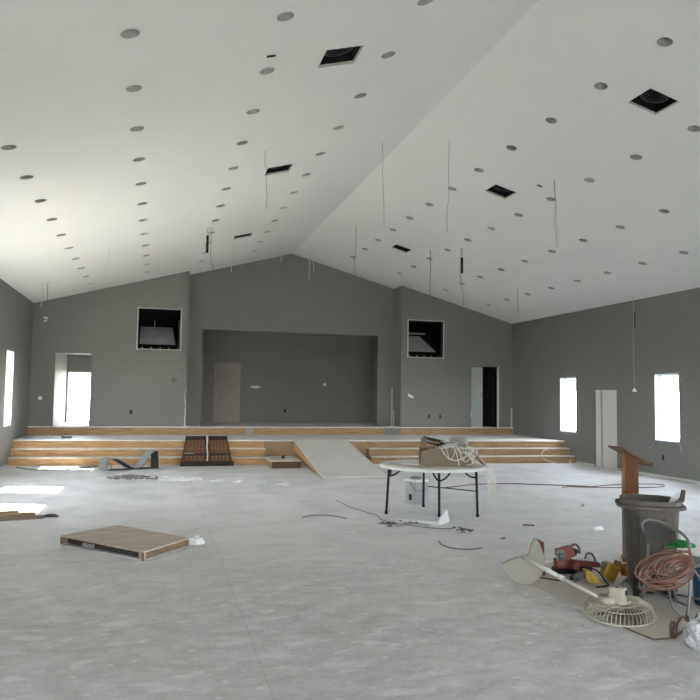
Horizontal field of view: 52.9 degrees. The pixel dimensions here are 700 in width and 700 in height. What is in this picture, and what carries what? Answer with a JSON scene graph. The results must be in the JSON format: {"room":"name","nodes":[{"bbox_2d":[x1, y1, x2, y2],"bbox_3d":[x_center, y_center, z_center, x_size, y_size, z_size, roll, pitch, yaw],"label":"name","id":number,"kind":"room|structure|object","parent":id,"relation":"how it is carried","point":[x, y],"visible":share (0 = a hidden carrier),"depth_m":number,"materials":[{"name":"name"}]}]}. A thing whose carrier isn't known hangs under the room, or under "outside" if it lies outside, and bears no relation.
{"room":"church","nodes":[
{"label":"church","id":0,"kind":"room"},
{"bbox_2d":[0,279,33,466],"bbox_3d":[-5.980,0.148,8.735,0.200,4.228,28.400,2,-4,-15],"label":"wall","id":1,"kind":"structure","parent":0,"point":[16,310],"depth_m":17.29,"materials":[{"name":"grey paint"}]},
{"bbox_2d":[3,349,13,426],"bbox_3d":[-8.148,0.898,16.586,0.204,1.790,0.850,2,-4,-15],"label":"window","id":2,"kind":"structure","parent":1,"relation":"in","point":[10,354],"depth_m":16.98,"materials":[{"name":"white glass"}]},
{"bbox_2d":[54,353,66,425],"bbox_3d":[-8.672,1.131,20.900,0.160,2.130,2.440,2,-4,-15],"label":"wall","id":3,"kind":"structure","parent":0,"point":[61,359],"depth_m":20.84,"materials":[{"name":"grey paint"}]},
{"bbox_2d":[65,355,90,421],"bbox_3d":[-7.675,1.251,22.513,3.860,2.130,0.150,2,-4,-15],"label":"wall","id":4,"kind":"structure","parent":0,"point":[75,363],"depth_m":22.23,"materials":[{"name":"grey paint"}]},
{"bbox_2d":[66,371,90,422],"bbox_3d":[-8.373,1.493,22.304,1.100,1.600,0.154,2,-4,-15],"label":"window","id":5,"kind":"structure","parent":4,"relation":"in","point":[69,372],"depth_m":22.18,"materials":[{"name":"white plastic"}]},
{"bbox_2d":[28,271,189,426],"bbox_3d":[-7.011,0.343,20.836,4.200,5.383,1.756,2,-4,-15],"label":"wall","id":6,"kind":"structure","parent":0,"point":[129,332],"depth_m":20.08,"materials":[{"name":"grey paint"}]},
{"bbox_2d":[177,322,179,349],"bbox_3d":[-5.504,0.782,22.516,0.100,3.130,2.550,2,-4,-15],"label":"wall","id":7,"kind":"structure","parent":0,"point":[179,322],"depth_m":21.37,"materials":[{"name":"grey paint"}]},
{"bbox_2d":[178,320,365,335],"bbox_3d":[-2.154,-0.698,23.528,7.000,0.050,2.550,2,-4,-15],"label":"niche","id":8,"kind":"object","parent":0,"point":[179,320],"visible":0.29,"depth_m":24.54,"materials":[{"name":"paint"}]},
{"bbox_2d":[185,254,393,425],"bbox_3d":[-1.772,-0.221,22.243,6.610,5.674,0.070,2,-4,-15],"label":"wall","id":9,"kind":"structure","parent":0,"point":[276,294],"depth_m":22.27,"materials":[{"name":"grey paint"}]},
{"bbox_2d":[200,330,372,422],"bbox_3d":[-2.494,0.960,24.578,6.800,3.130,0.154,2,-4,-15],"label":"wall niche","id":10,"kind":"object","parent":9,"relation":"in","point":[286,377],"visible":0.91,"depth_m":24.65,"materials":[{"name":"grey paint"}]},
{"bbox_2d":[213,362,240,421],"bbox_3d":[-4.202,1.449,24.012,0.900,2.030,0.182,2,-4,-15],"label":"door","id":11,"kind":"structure","parent":10,"relation":"attached to","point":[227,376],"depth_m":23.99,"materials":[{"name":"wood"}]},
{"bbox_2d":[391,388,392,425],"bbox_3d":[1.366,1.861,22.937,0.035,1.230,0.012,2,-4,-15],"label":"trim","id":12,"kind":"structure","parent":9,"relation":"attached to","point":[392,388],"depth_m":22.94,"materials":[{"name":"paint"}]},
{"bbox_2d":[0,455,699,699],"bbox_3d":[1.145,2.555,10.653,15.100,0.120,28.600,2,-4,-15],"label":"floor","id":13,"kind":"structure","parent":0,"point":[318,607],"depth_m":6.37,"materials":[{"name":"concrete"}]},
{"bbox_2d":[0,510,18,512],"bbox_3d":[-5.290,2.337,9.995,1.063,0.045,0.140,3,-4,-27],"label":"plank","id":14,"kind":"object","parent":13,"relation":"on","point":[8,511],"visible":0.4,"depth_m":10.15,"materials":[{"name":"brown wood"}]},
{"bbox_2d":[0,511,34,517],"bbox_3d":[-5.084,2.316,9.741,1.326,0.060,0.140,3,-4,-27],"label":"plank","id":15,"kind":"object","parent":13,"relation":"on","point":[15,514],"visible":0.6,"depth_m":9.90,"materials":[{"name":"brown wood"}]},
{"bbox_2d":[0,515,43,520],"bbox_3d":[-4.972,2.322,9.589,1.477,0.030,0.140,3,-4,-28],"label":"plank","id":16,"kind":"object","parent":13,"relation":"on","point":[33,516],"visible":1,"depth_m":9.77,"materials":[{"name":"beige wood"}]},
{"bbox_2d":[44,514,58,517],"bbox_3d":[-4.228,2.346,9.976,0.208,0.048,0.065,2,-4,-15],"label":"chip","id":17,"kind":"object","parent":13,"relation":"on","point":[46,515],"visible":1,"depth_m":9.96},
{"bbox_2d":[16,465,97,470],"bbox_3d":[-6.820,2.735,16.280,1.819,0.023,0.841,2,-4,-15],"label":"cord","id":18,"kind":"object","parent":13,"relation":"on","point":[97,465],"visible":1,"depth_m":16.04,"materials":[{"name":"grey plastic"}]},
{"bbox_2d":[60,525,188,560],"bbox_3d":[-2.564,2.220,8.187,1.411,0.122,0.878,-1,-4,31],"label":"pallet","id":19,"kind":"object","parent":13,"relation":"on","point":[116,540],"visible":1,"depth_m":7.98,"materials":[{"name":"wood"}]},
{"bbox_2d":[99,450,159,470],"bbox_3d":[-5.095,2.558,16.400,1.408,0.437,0.298,3,-4,-30],"label":"flooring strip","id":20,"kind":"object","parent":13,"relation":"on","point":[154,454],"visible":1,"depth_m":16.44,"materials":[{"name":"grey plastic"}]},
{"bbox_2d":[107,474,151,479],"bbox_3d":[-4.660,2.661,14.823,0.931,0.046,0.861,2,-4,-15],"label":"debris heap","id":21,"kind":"object","parent":13,"relation":"on","point":[130,476],"visible":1,"depth_m":14.74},
{"bbox_2d":[157,476,172,480],"bbox_3d":[-3.771,2.616,14.356,0.330,0.102,0.245,4,-5,-39],"label":"scrap","id":22,"kind":"object","parent":13,"relation":"on","point":[164,478],"visible":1,"depth_m":14.29,"materials":[{"name":"white"}]},
{"bbox_2d":[173,476,184,481],"bbox_3d":[-3.477,2.619,14.318,0.247,0.100,0.207,2,-4,-15],"label":"scrap","id":23,"kind":"object","parent":13,"relation":"on","point":[179,478],"visible":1,"depth_m":14.27,"materials":[{"name":"white"}]},
{"bbox_2d":[184,476,201,481],"bbox_3d":[-3.213,2.629,14.392,0.387,0.098,0.281,1,-4,-1],"label":"scrap","id":24,"kind":"object","parent":13,"relation":"on","point":[195,478],"visible":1,"depth_m":14.33,"materials":[{"name":"white"}]},
{"bbox_2d":[188,535,204,544],"bbox_3d":[-1.827,2.240,8.314,0.224,0.099,0.188,2,-4,-15],"label":"scrap","id":25,"kind":"object","parent":13,"relation":"on","point":[194,540],"visible":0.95,"depth_m":8.27,"materials":[{"name":"white"}]},
{"bbox_2d":[180,435,233,465],"bbox_3d":[-3.615,2.514,17.717,1.290,0.735,0.830,2,-4,-15],"label":"slatted panel","id":26,"kind":"object","parent":13,"relation":"on","point":[212,441],"visible":1,"depth_m":17.68,"materials":[{"name":"brown wood"}]},
{"bbox_2d":[265,456,301,468],"bbox_3d":[-1.711,2.817,17.695,0.760,0.190,1.300,2,-4,-15],"label":"box","id":27,"kind":"object","parent":13,"relation":"on","point":[273,462],"visible":0.86,"depth_m":17.15,"materials":[{"name":"brown wood"}]},
{"bbox_2d":[8,422,574,465],"bbox_3d":[-1.718,2.724,21.111,14.696,0.820,7.011,2,-4,-15],"label":"stage","id":28,"kind":"object","parent":13,"relation":"on","point":[249,443],"visible":0.85,"depth_m":19.33,"materials":[{"name":"brown wood"}]},
{"bbox_2d":[487,438,544,438],"bbox_3d":[4.878,2.611,20.747,1.872,0.020,0.370,1,-4,-9],"label":"drywall offcut","id":29,"kind":"object","parent":28,"relation":"on","point":[487,438],"visible":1,"depth_m":20.60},
{"bbox_2d":[293,440,386,477],"bbox_3d":[-0.338,2.587,17.063,1.460,0.603,3.430,2,-4,-15],"label":"ramp","id":30,"kind":"object","parent":13,"relation":"on","point":[327,458],"visible":1,"depth_m":16.80,"materials":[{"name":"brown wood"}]},
{"bbox_2d":[336,500,452,528],"bbox_3d":[0.413,2.478,10.620,0.533,0.010,2.890,4,-5,-36],"label":"cord","id":31,"kind":"object","parent":13,"relation":"on","point":[336,500],"visible":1,"depth_m":9.85,"materials":[{"name":"black rubber"}]},
{"bbox_2d":[377,520,418,526],"bbox_3d":[0.685,2.427,9.878,0.566,0.022,0.435,3,-5,-34],"label":"debris","id":32,"kind":"object","parent":13,"relation":"on","point":[389,523],"visible":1,"depth_m":9.82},
{"bbox_2d":[404,476,428,503],"bbox_3d":[1.085,2.344,11.812,0.377,0.452,0.357,3,-4,-33],"label":"bucket","id":33,"kind":"object","parent":13,"relation":"on","point":[413,485],"visible":0.91,"depth_m":11.73,"materials":[{"name":"white plastic"}]},
{"bbox_2d":[390,509,448,524],"bbox_3d":[1.022,2.373,10.192,0.816,0.180,0.390,-2,-5,37],"label":"scrap","id":34,"kind":"object","parent":13,"relation":"on","point":[444,518],"visible":1,"depth_m":10.01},
{"bbox_2d":[380,459,488,516],"bbox_3d":[1.297,2.136,10.866,1.680,0.751,1.680,2,-4,-15],"label":"folding table","id":35,"kind":"object","parent":13,"relation":"on","point":[475,467],"visible":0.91,"depth_m":10.52,"materials":[{"name":"white plastic"}]},
{"bbox_2d":[389,463,436,467],"bbox_3d":[0.872,1.728,10.526,0.221,0.004,0.899,4,-5,-44],"label":"scrap","id":36,"kind":"object","parent":35,"relation":"on","point":[398,464],"visible":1,"depth_m":10.50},
{"bbox_2d":[419,438,472,465],"bbox_3d":[1.419,1.549,10.704,0.809,0.400,0.390,2,-4,-10],"label":"cardboard box","id":37,"kind":"object","parent":35,"relation":"on","point":[428,456],"visible":0.94,"depth_m":10.51,"materials":[{"name":"cardboard"}]},
{"bbox_2d":[423,436,444,447],"bbox_3d":[1.285,1.405,10.732,0.275,0.167,0.241,2,-4,-15],"label":"tray","id":38,"kind":"object","parent":37,"relation":"in","point":[429,439],"visible":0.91,"depth_m":10.65,"materials":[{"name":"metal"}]},
{"bbox_2d":[436,440,458,448],"bbox_3d":[1.498,1.443,10.699,0.453,0.139,0.304,3,-4,-26],"label":"heap","id":39,"kind":"object","parent":37,"relation":"in","point":[449,445],"visible":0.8,"depth_m":10.60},
{"bbox_2d":[449,437,467,446],"bbox_3d":[1.645,1.399,10.720,0.332,0.132,0.264,2,-4,-15],"label":"bundle","id":40,"kind":"object","parent":39,"relation":"on","point":[463,442],"visible":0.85,"depth_m":10.63,"materials":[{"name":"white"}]},
{"bbox_2d":[439,445,481,465],"bbox_3d":[1.658,1.573,10.601,0.638,0.338,0.187,1,-4,-10],"label":"cable","id":41,"kind":"object","parent":37,"relation":"hanging from","point":[460,447],"visible":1,"depth_m":10.54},
{"bbox_2d":[473,450,486,464],"bbox_3d":[1.943,1.624,10.685,0.251,0.256,0.190,1,-4,1],"label":"leaning board","id":42,"kind":"object","parent":35,"relation":"on","point":[478,457],"visible":0.79,"depth_m":10.61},
{"bbox_2d":[479,464,496,504],"bbox_3d":[2.041,2.014,10.480,0.257,0.578,0.390,-1,-4,23],"label":"bunch","id":43,"kind":"object","parent":35,"relation":"hanging from","point":[493,489],"visible":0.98,"depth_m":10.42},
{"bbox_2d":[428,486,475,491],"bbox_3d":[1.888,2.696,13.726,1.355,0.020,0.035,-2,-5,37],"label":"cord","id":44,"kind":"object","parent":13,"relation":"on","point":[428,486],"visible":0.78,"depth_m":13.64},
{"bbox_2d":[438,540,481,549],"bbox_3d":[1.244,2.345,8.432,0.625,0.014,0.262,-2,-5,41],"label":"cord","id":45,"kind":"object","parent":13,"relation":"on","point":[438,540],"visible":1,"depth_m":8.28,"materials":[{"name":"black rubber"}]},
{"bbox_2d":[453,527,472,532],"bbox_3d":[1.521,2.413,9.474,0.234,0.020,0.394,2,-4,-15],"label":"debris","id":46,"kind":"object","parent":13,"relation":"on","point":[461,529],"visible":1,"depth_m":9.42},
{"bbox_2d":[445,483,664,487],"bbox_3d":[4.196,2.775,14.402,4.817,0.018,0.671,1,-4,-7],"label":"extension cord","id":47,"kind":"object","parent":13,"relation":"on","point":[486,483],"visible":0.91,"depth_m":14.39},
{"bbox_2d":[530,562,699,639],"bbox_3d":[2.543,2.241,6.540,1.510,0.010,2.394,2,-4,-15],"label":"board","id":48,"kind":"object","parent":13,"relation":"on","point":[564,591],"visible":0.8,"depth_m":6.21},
{"bbox_2d":[536,538,545,575],"bbox_3d":[1.938,2.116,7.194,0.034,0.330,0.236,1,-4,-7],"label":"board","id":49,"kind":"object","parent":48,"relation":"on","point":[538,540],"visible":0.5,"depth_m":7.11,"materials":[{"name":"plastic"}]},
{"bbox_2d":[551,543,580,573],"bbox_3d":[2.222,2.131,7.220,0.280,0.301,0.199,2,-4,-15],"label":"saw","id":50,"kind":"object","parent":48,"relation":"on","point":[562,563],"visible":0.96,"depth_m":7.17,"materials":[{"name":"plastic"}]},
{"bbox_2d":[501,537,656,627],"bbox_3d":[1.979,2.018,6.211,0.568,0.404,1.558,3,-4,-27],"label":"pedestal fan","id":51,"kind":"object","parent":48,"relation":"on","point":[528,568],"visible":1,"depth_m":5.81,"materials":[{"name":"white plastic"}]},
{"bbox_2d":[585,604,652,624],"bbox_3d":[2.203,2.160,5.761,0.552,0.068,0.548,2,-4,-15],"label":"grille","id":52,"kind":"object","parent":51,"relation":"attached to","point":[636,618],"depth_m":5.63,"materials":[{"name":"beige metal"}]},
{"bbox_2d":[583,592,655,625],"bbox_3d":[2.203,2.106,5.764,0.556,0.140,0.555,2,-4,-15],"label":"grille","id":53,"kind":"object","parent":51,"relation":"attached to","point":[632,605],"depth_m":5.67,"materials":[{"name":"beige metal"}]},
{"bbox_2d":[572,552,599,573],"bbox_3d":[2.379,2.172,7.122,0.306,0.221,0.122,2,-4,-15],"label":"saw","id":54,"kind":"object","parent":48,"relation":"on","point":[576,563],"visible":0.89,"depth_m":7.08,"materials":[{"name":"plastic"}]},
{"bbox_2d":[570,568,603,583],"bbox_3d":[2.280,2.194,6.823,0.351,0.124,0.231,2,-4,-15],"label":"drill","id":55,"kind":"object","parent":48,"relation":"on","point":[588,575],"visible":0.91,"depth_m":6.79,"materials":[{"name":"plastic"}]},
{"bbox_2d":[579,567,608,587],"bbox_3d":[2.374,2.210,6.856,0.241,0.107,0.415,2,-4,-15],"label":"cord","id":56,"kind":"object","parent":48,"relation":"on","point":[606,582],"visible":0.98,"depth_m":6.89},
{"bbox_2d":[599,559,621,581],"bbox_3d":[2.565,2.171,6.931,0.189,0.192,0.120,1,-4,-7],"label":"tool case","id":57,"kind":"object","parent":48,"relation":"on","point":[609,570],"visible":1,"depth_m":6.88,"materials":[{"name":"plastic"}]},
{"bbox_2d":[620,563,626,575],"bbox_3d":[2.739,2.189,7.021,0.092,0.118,0.107,2,-4,-15],"label":"scrap","id":58,"kind":"object","parent":48,"relation":"on","point":[623,571],"visible":0.58,"depth_m":6.99,"materials":[{"name":"orange plastic"}]},
{"bbox_2d":[619,580,631,588],"bbox_3d":[2.623,2.221,6.674,0.140,0.066,0.114,2,-4,-15],"label":"rag","id":59,"kind":"object","parent":48,"relation":"on","point":[623,583],"visible":0.61,"depth_m":6.64,"materials":[{"name":"grey fabric"}]},
{"bbox_2d":[615,490,686,598],"bbox_3d":[2.836,1.790,6.625,0.620,0.945,0.630,0,-4,17],"label":"trash bin","id":60,"kind":"object","parent":48,"relation":"on","point":[636,508],"visible":0.7,"depth_m":6.44,"materials":[{"name":"grey plastic"}]},
{"bbox_2d":[669,492,680,501],"bbox_3d":[3.064,1.409,6.651,0.105,0.148,0.160,0,-4,17],"label":"paper scrap","id":61,"kind":"object","parent":60,"relation":"in","point":[674,498],"visible":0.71,"depth_m":6.66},
{"bbox_2d":[640,518,699,620],"bbox_3d":[2.812,1.825,5.958,0.582,0.766,0.457,2,-4,-15],"label":"folding chair","id":62,"kind":"object","parent":48,"relation":"on","point":[653,533],"visible":0.76,"depth_m":6.00,"materials":[{"name":"grey paint"}]},
{"bbox_2d":[634,549,694,590],"bbox_3d":[2.577,1.811,5.774,0.453,0.348,0.140,-1,-4,21],"label":"extension cord","id":63,"kind":"object","parent":62,"relation":"on","point":[678,558],"visible":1,"depth_m":5.76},
{"bbox_2d":[666,539,695,548],"bbox_3d":[2.818,1.650,6.019,0.244,0.062,0.186,2,-4,-15],"label":"cloth","id":64,"kind":"object","parent":62,"relation":"on","point":[683,544],"visible":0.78,"depth_m":5.96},
{"bbox_2d":[669,620,675,632],"bbox_3d":[2.474,2.115,5.388,0.063,0.094,0.062,-1,-4,26],"label":"scrap","id":65,"kind":"object","parent":48,"relation":"on","point":[672,623],"visible":0.82,"depth_m":5.37,"materials":[{"name":"cardboard"}]},
{"bbox_2d":[669,615,688,636],"bbox_3d":[2.512,2.098,5.341,0.142,0.139,0.190,-2,-5,38],"label":"strap","id":66,"kind":"object","parent":48,"relation":"on","point":[671,634],"visible":0.86,"depth_m":5.34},
{"bbox_2d":[692,552,699,605],"bbox_3d":[3.146,2.014,6.166,0.300,0.435,0.300,2,-4,-15],"label":"bucket","id":67,"kind":"object","parent":48,"relation":"on","point":[696,583],"visible":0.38,"depth_m":6.14,"materials":[{"name":"plastic"}]},
{"bbox_2d":[608,445,652,561],"bbox_3d":[3.129,1.707,7.837,0.410,1.265,0.298,2,-4,-15],"label":"lectern","id":68,"kind":"object","parent":13,"relation":"on","point":[630,462],"visible":0.54,"depth_m":7.79,"materials":[{"name":"brown wood"}]},
{"bbox_2d":[683,612,699,651],"bbox_3d":[2.583,2.016,5.093,0.319,0.276,0.287,2,-4,-15],"label":"plastic bag","id":69,"kind":"object","parent":13,"relation":"on","point":[691,634],"visible":1,"depth_m":5.05,"materials":[{"name":"plastic"}]},
{"bbox_2d":[0,0,699,323],"bbox_3d":[1.539,-2.773,9.840,15.200,2.099,26.300,2,-4,-15],"label":"ceiling","id":70,"kind":"structure","parent":0,"point":[66,69],"depth_m":10.51,"materials":[{"name":"white paint"}]},
{"bbox_2d":[0,144,17,150],"bbox_3d":[-4.057,-2.454,8.356,0.205,0.160,0.195,0,-4,8],"label":"recessed light","id":71,"kind":"object","parent":70,"relation":"in","point":[9,147],"visible":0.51,"depth_m":8.43,"materials":[{"name":"white paint"}]},
{"bbox_2d":[19,175,33,179],"bbox_3d":[-4.375,-2.384,9.511,0.205,0.160,0.195,0,-4,8],"label":"recessed light","id":72,"kind":"object","parent":70,"relation":"in","point":[27,177],"visible":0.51,"depth_m":9.59,"materials":[{"name":"black metal"}]},
{"bbox_2d":[119,29,140,39],"bbox_3d":[-2.022,-2.947,6.453,0.205,0.160,0.195,0,-4,8],"label":"recessed light","id":73,"kind":"object","parent":70,"relation":"in","point":[128,34],"visible":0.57,"depth_m":6.53,"materials":[{"name":"black metal"}]},
{"bbox_2d":[125,85,142,92],"bbox_3d":[-2.340,-2.877,7.608,0.205,0.160,0.195,0,-4,8],"label":"recessed light","id":74,"kind":"object","parent":70,"relation":"in","point":[132,88],"visible":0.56,"depth_m":7.68,"materials":[{"name":"black metal"}]},
{"bbox_2d":[129,126,144,131],"bbox_3d":[-2.658,-2.806,8.763,0.205,0.160,0.195,0,-4,8],"label":"recessed light","id":75,"kind":"object","parent":70,"relation":"in","point":[135,128],"visible":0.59,"depth_m":8.84,"materials":[{"name":"black metal"}]},
{"bbox_2d":[132,157,145,161],"bbox_3d":[-2.976,-2.735,9.918,0.205,0.160,0.195,0,-4,8],"label":"recessed light","id":76,"kind":"object","parent":70,"relation":"in","point":[138,159],"visible":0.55,"depth_m":9.99,"materials":[{"name":"black metal"}]},
{"bbox_2d":[206,228,208,252],"bbox_3d":[-3.134,-2.410,15.472,0.053,0.552,0.056,2,-4,-15],"label":"pipe","id":77,"kind":"object","parent":70,"relation":"hanging from","point":[207,236],"visible":1,"depth_m":15.45,"materials":[{"name":"black metal"}]},
{"bbox_2d":[233,233,251,239],"bbox_3d":[-2.700,-2.982,17.466,0.524,0.447,0.450,2,-4,-15],"label":"ceiling vent","id":78,"kind":"object","parent":70,"relation":"in","point":[249,234],"visible":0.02,"depth_m":17.69,"materials":[{"name":"metal"}]},
{"bbox_2d":[236,141,248,145],"bbox_3d":[-1.587,-3.084,10.321,0.205,0.160,0.195,0,-4,8],"label":"recessed light","id":79,"kind":"object","parent":70,"relation":"in","point":[240,143],"visible":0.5,"depth_m":10.39,"materials":[{"name":"black metal"}]},
{"bbox_2d":[246,109,259,114],"bbox_3d":[-1.269,-3.155,9.166,0.205,0.160,0.195,0,-4,8],"label":"recessed light","id":80,"kind":"object","parent":70,"relation":"in","point":[252,111],"visible":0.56,"depth_m":9.24,"materials":[{"name":"black metal"}]},
{"bbox_2d":[259,67,274,74],"bbox_3d":[-0.951,-3.226,8.011,0.205,0.160,0.195,0,-4,8],"label":"recessed light","id":81,"kind":"object","parent":70,"relation":"in","point":[267,70],"visible":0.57,"depth_m":8.08,"materials":[{"name":"black metal"}]},
{"bbox_2d":[264,164,292,175],"bbox_3d":[-1.284,-3.296,12.243,0.524,0.447,0.450,2,-4,-15],"label":"ceiling vent","id":82,"kind":"object","parent":70,"relation":"in","point":[280,169],"visible":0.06,"depth_m":12.46,"materials":[{"name":"paint"}]},
{"bbox_2d":[276,11,295,21],"bbox_3d":[-0.633,-3.296,6.856,0.205,0.160,0.195,0,-4,8],"label":"recessed light","id":83,"kind":"object","parent":70,"relation":"in","point":[285,16],"visible":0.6,"depth_m":6.93,"materials":[{"name":"black metal"}]},
{"bbox_2d":[318,46,363,67],"bbox_3d":[-0.150,-3.548,8.124,0.524,0.447,0.450,2,-4,-15],"label":"ceiling vent","id":84,"kind":"object","parent":70,"relation":"in","point":[342,56],"visible":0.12,"depth_m":8.32,"materials":[{"name":"metal"}]},
{"bbox_2d":[353,93,366,98],"bbox_3d":[0.135,-3.508,9.574,0.205,0.160,0.195,0,-4,8],"label":"recessed light","id":85,"kind":"object","parent":70,"relation":"in","point":[361,95],"visible":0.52,"depth_m":9.65,"materials":[{"name":"black metal"}]},
{"bbox_2d":[380,51,395,58],"bbox_3d":[0.453,-3.578,8.419,0.205,0.160,0.195,0,-4,8],"label":"recessed light","id":86,"kind":"object","parent":70,"relation":"in","point":[390,54],"visible":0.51,"depth_m":8.49,"materials":[{"name":"black metal"}]},
{"bbox_2d":[391,244,410,252],"bbox_3d":[1.403,-2.837,18.638,0.524,0.447,0.450,2,-4,-15],"label":"ceiling vent","id":87,"kind":"object","parent":70,"relation":"in","point":[397,247],"visible":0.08,"depth_m":18.84,"materials":[{"name":"metal"}]},
{"bbox_2d":[416,0,433,6],"bbox_3d":[0.771,-3.649,7.264,0.205,0.160,0.195,0,-4,8],"label":"recessed light","id":88,"kind":"object","parent":70,"relation":"in","point":[420,3],"visible":0.98,"depth_m":7.34,"materials":[{"name":"black metal"}]},
{"bbox_2d":[461,248,462,272],"bbox_3d":[2.729,-2.179,17.144,0.053,0.618,0.056,2,-4,-15],"label":"pipe","id":89,"kind":"object","parent":70,"relation":"hanging from","point":[461,248],"visible":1,"depth_m":17.12,"materials":[{"name":"black metal"}]},
{"bbox_2d":[486,184,515,198],"bbox_3d":[2.894,-3.153,13.333,0.524,0.447,0.450,2,-4,-15],"label":"ceiling vent","id":90,"kind":"object","parent":70,"relation":"in","point":[497,190],"visible":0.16,"depth_m":13.52,"materials":[{"name":"metal"}]},
{"bbox_2d":[506,145,517,150],"bbox_3d":[2.647,-3.353,11.497,0.205,0.160,0.195,0,-4,8],"label":"recessed light","id":91,"kind":"object","parent":70,"relation":"in","point":[509,147],"visible":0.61,"depth_m":11.58,"materials":[{"name":"black metal"}]},
{"bbox_2d":[544,117,557,123],"bbox_3d":[2.965,-3.424,10.342,0.205,0.160,0.195,0,-4,8],"label":"recessed light","id":92,"kind":"object","parent":70,"relation":"in","point":[549,120],"visible":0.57,"depth_m":10.42,"materials":[{"name":"black metal"}]},
{"bbox_2d":[583,178,594,182],"bbox_3d":[4.039,-2.910,11.853,0.205,0.160,0.195,0,-4,8],"label":"recessed light","id":93,"kind":"object","parent":70,"relation":"in","point":[588,180],"visible":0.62,"depth_m":11.93,"materials":[{"name":"black metal"}]},
{"bbox_2d":[593,82,608,90],"bbox_3d":[3.283,-3.495,9.187,0.205,0.160,0.195,0,-4,8],"label":"recessed light","id":94,"kind":"object","parent":70,"relation":"in","point":[601,86],"visible":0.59,"depth_m":9.26,"materials":[{"name":"black metal"}]},
{"bbox_2d":[632,298,636,391],"bbox_3d":[6.934,-0.132,17.189,0.120,2.300,0.120,2,-4,-15],"label":"lead","id":95,"kind":"object","parent":70,"relation":"hanging from","point":[634,389],"visible":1,"depth_m":17.19,"materials":[{"name":"white plastic"}]},
{"bbox_2d":[629,154,642,159],"bbox_3d":[4.357,-2.981,10.698,0.205,0.160,0.195,0,-4,8],"label":"recessed light","id":96,"kind":"object","parent":70,"relation":"in","point":[633,156],"visible":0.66,"depth_m":10.77,"materials":[{"name":"black metal"}]},
{"bbox_2d":[628,88,678,114],"bbox_3d":[4.013,-3.406,9.230,0.524,0.447,0.450,2,-4,-15],"label":"ceiling vent","id":97,"kind":"object","parent":70,"relation":"in","point":[652,101],"visible":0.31,"depth_m":9.39,"materials":[{"name":"metal"}]},
{"bbox_2d":[658,209,669,213],"bbox_3d":[5.460,-2.458,12.217,0.205,0.160,0.195,0,-4,8],"label":"recessed light","id":98,"kind":"object","parent":70,"relation":"in","point":[663,211],"visible":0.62,"depth_m":12.29,"materials":[{"name":"black metal"}]},
{"bbox_2d":[656,37,673,47],"bbox_3d":[3.600,-3.565,8.032,0.205,0.160,0.195,0,-4,8],"label":"recessed light","id":99,"kind":"object","parent":70,"relation":"in","point":[663,41],"visible":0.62,"depth_m":8.11,"materials":[{"name":"black metal"}]},
{"bbox_2d":[686,125,699,132],"bbox_3d":[4.675,-3.052,9.543,0.205,0.160,0.195,0,-4,8],"label":"recessed light","id":100,"kind":"object","parent":70,"relation":"in","point":[692,128],"visible":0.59,"depth_m":9.62,"materials":[{"name":"black metal"}]},
{"bbox_2d":[372,336,376,422],"bbox_3d":[1.149,0.996,24.334,0.100,3.130,2.550,2,-4,-15],"label":"wall","id":101,"kind":"structure","parent":0,"point":[374,360],"depth_m":25.13,"materials":[{"name":"grey paint"}]},
{"bbox_2d":[393,286,511,426],"bbox_3d":[3.261,0.708,23.641,3.890,5.316,1.756,2,-4,-15],"label":"wall","id":102,"kind":"structure","parent":0,"point":[437,343],"depth_m":22.78,"materials":[{"name":"grey paint"}]},
{"bbox_2d":[471,367,482,426],"bbox_3d":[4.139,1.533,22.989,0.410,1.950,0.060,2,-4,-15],"label":"door","id":103,"kind":"structure","parent":102,"relation":"in","point":[477,372],"depth_m":22.98,"materials":[{"name":"metal"}]},
{"bbox_2d":[471,367,498,426],"bbox_3d":[4.388,1.539,23.092,1.005,1.980,0.212,2,-4,-15],"label":"trim","id":104,"kind":"structure","parent":102,"relation":"attached to","point":[497,369],"depth_m":23.13,"materials":[{"name":"paint"}]},
{"bbox_2d":[483,367,493,426],"bbox_3d":[4.682,1.517,23.851,0.110,2.130,1.090,2,-4,-15],"label":"wall","id":105,"kind":"structure","parent":0,"point":[488,372],"depth_m":23.69,"materials":[{"name":"paint"}]},
{"bbox_2d":[512,287,699,480],"bbox_3d":[8.384,0.603,12.661,0.204,4.246,28.400,2,-4,-15],"label":"wall","id":106,"kind":"structure","parent":0,"point":[594,346],"depth_m":17.86,"materials":[{"name":"grey paint"}]},
{"bbox_2d":[560,377,575,432],"bbox_3d":[6.317,1.563,20.111,0.204,1.560,0.810,2,-4,-15],"label":"window","id":107,"kind":"structure","parent":106,"relation":"in","point":[563,381],"depth_m":20.47,"materials":[{"name":"glass"}]},
{"bbox_2d":[595,390,616,468],"bbox_3d":[6.776,2.062,18.363,0.190,2.030,1.000,2,-4,-15],"label":"door","id":108,"kind":"structure","parent":106,"relation":"in","point":[606,400],"depth_m":18.42,"materials":[{"name":"grey paint"}]},
{"bbox_2d":[577,461,699,483],"bbox_3d":[9.134,2.495,9.297,0.012,0.055,21.350,2,-4,-15],"label":"baseboard","id":109,"kind":"structure","parent":106,"relation":"attached to","point":[644,473],"depth_m":16.26,"materials":[{"name":"paint"}]},
{"bbox_2d":[654,373,679,442],"bbox_3d":[7.388,1.325,16.223,0.204,1.560,0.810,2,-4,-15],"label":"window","id":110,"kind":"structure","parent":106,"relation":"in","point":[658,378],"depth_m":16.58,"materials":[{"name":"white plastic"}]},
{"label":"outside","id":111,"kind":"structure","parent":0,"visible":0},
{"bbox_2d":[68,408,678,439],"bbox_3d":[0.818,3.077,15.622,130.000,0.275,150.000,2,-4,-15],"label":"ground","id":112,"kind":"structure","parent":111,"point":[74,414],"depth_m":59.16,"materials":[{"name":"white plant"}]},
{"bbox_2d":[567,376,678,438],"bbox_3d":[18.653,2.341,43.433,10.000,5.325,17.000,2,-4,-15],"label":"house","id":113,"kind":"structure","parent":112,"relation":"on","point":[670,383],"depth_m":35.65,"materials":[{"name":"white"}]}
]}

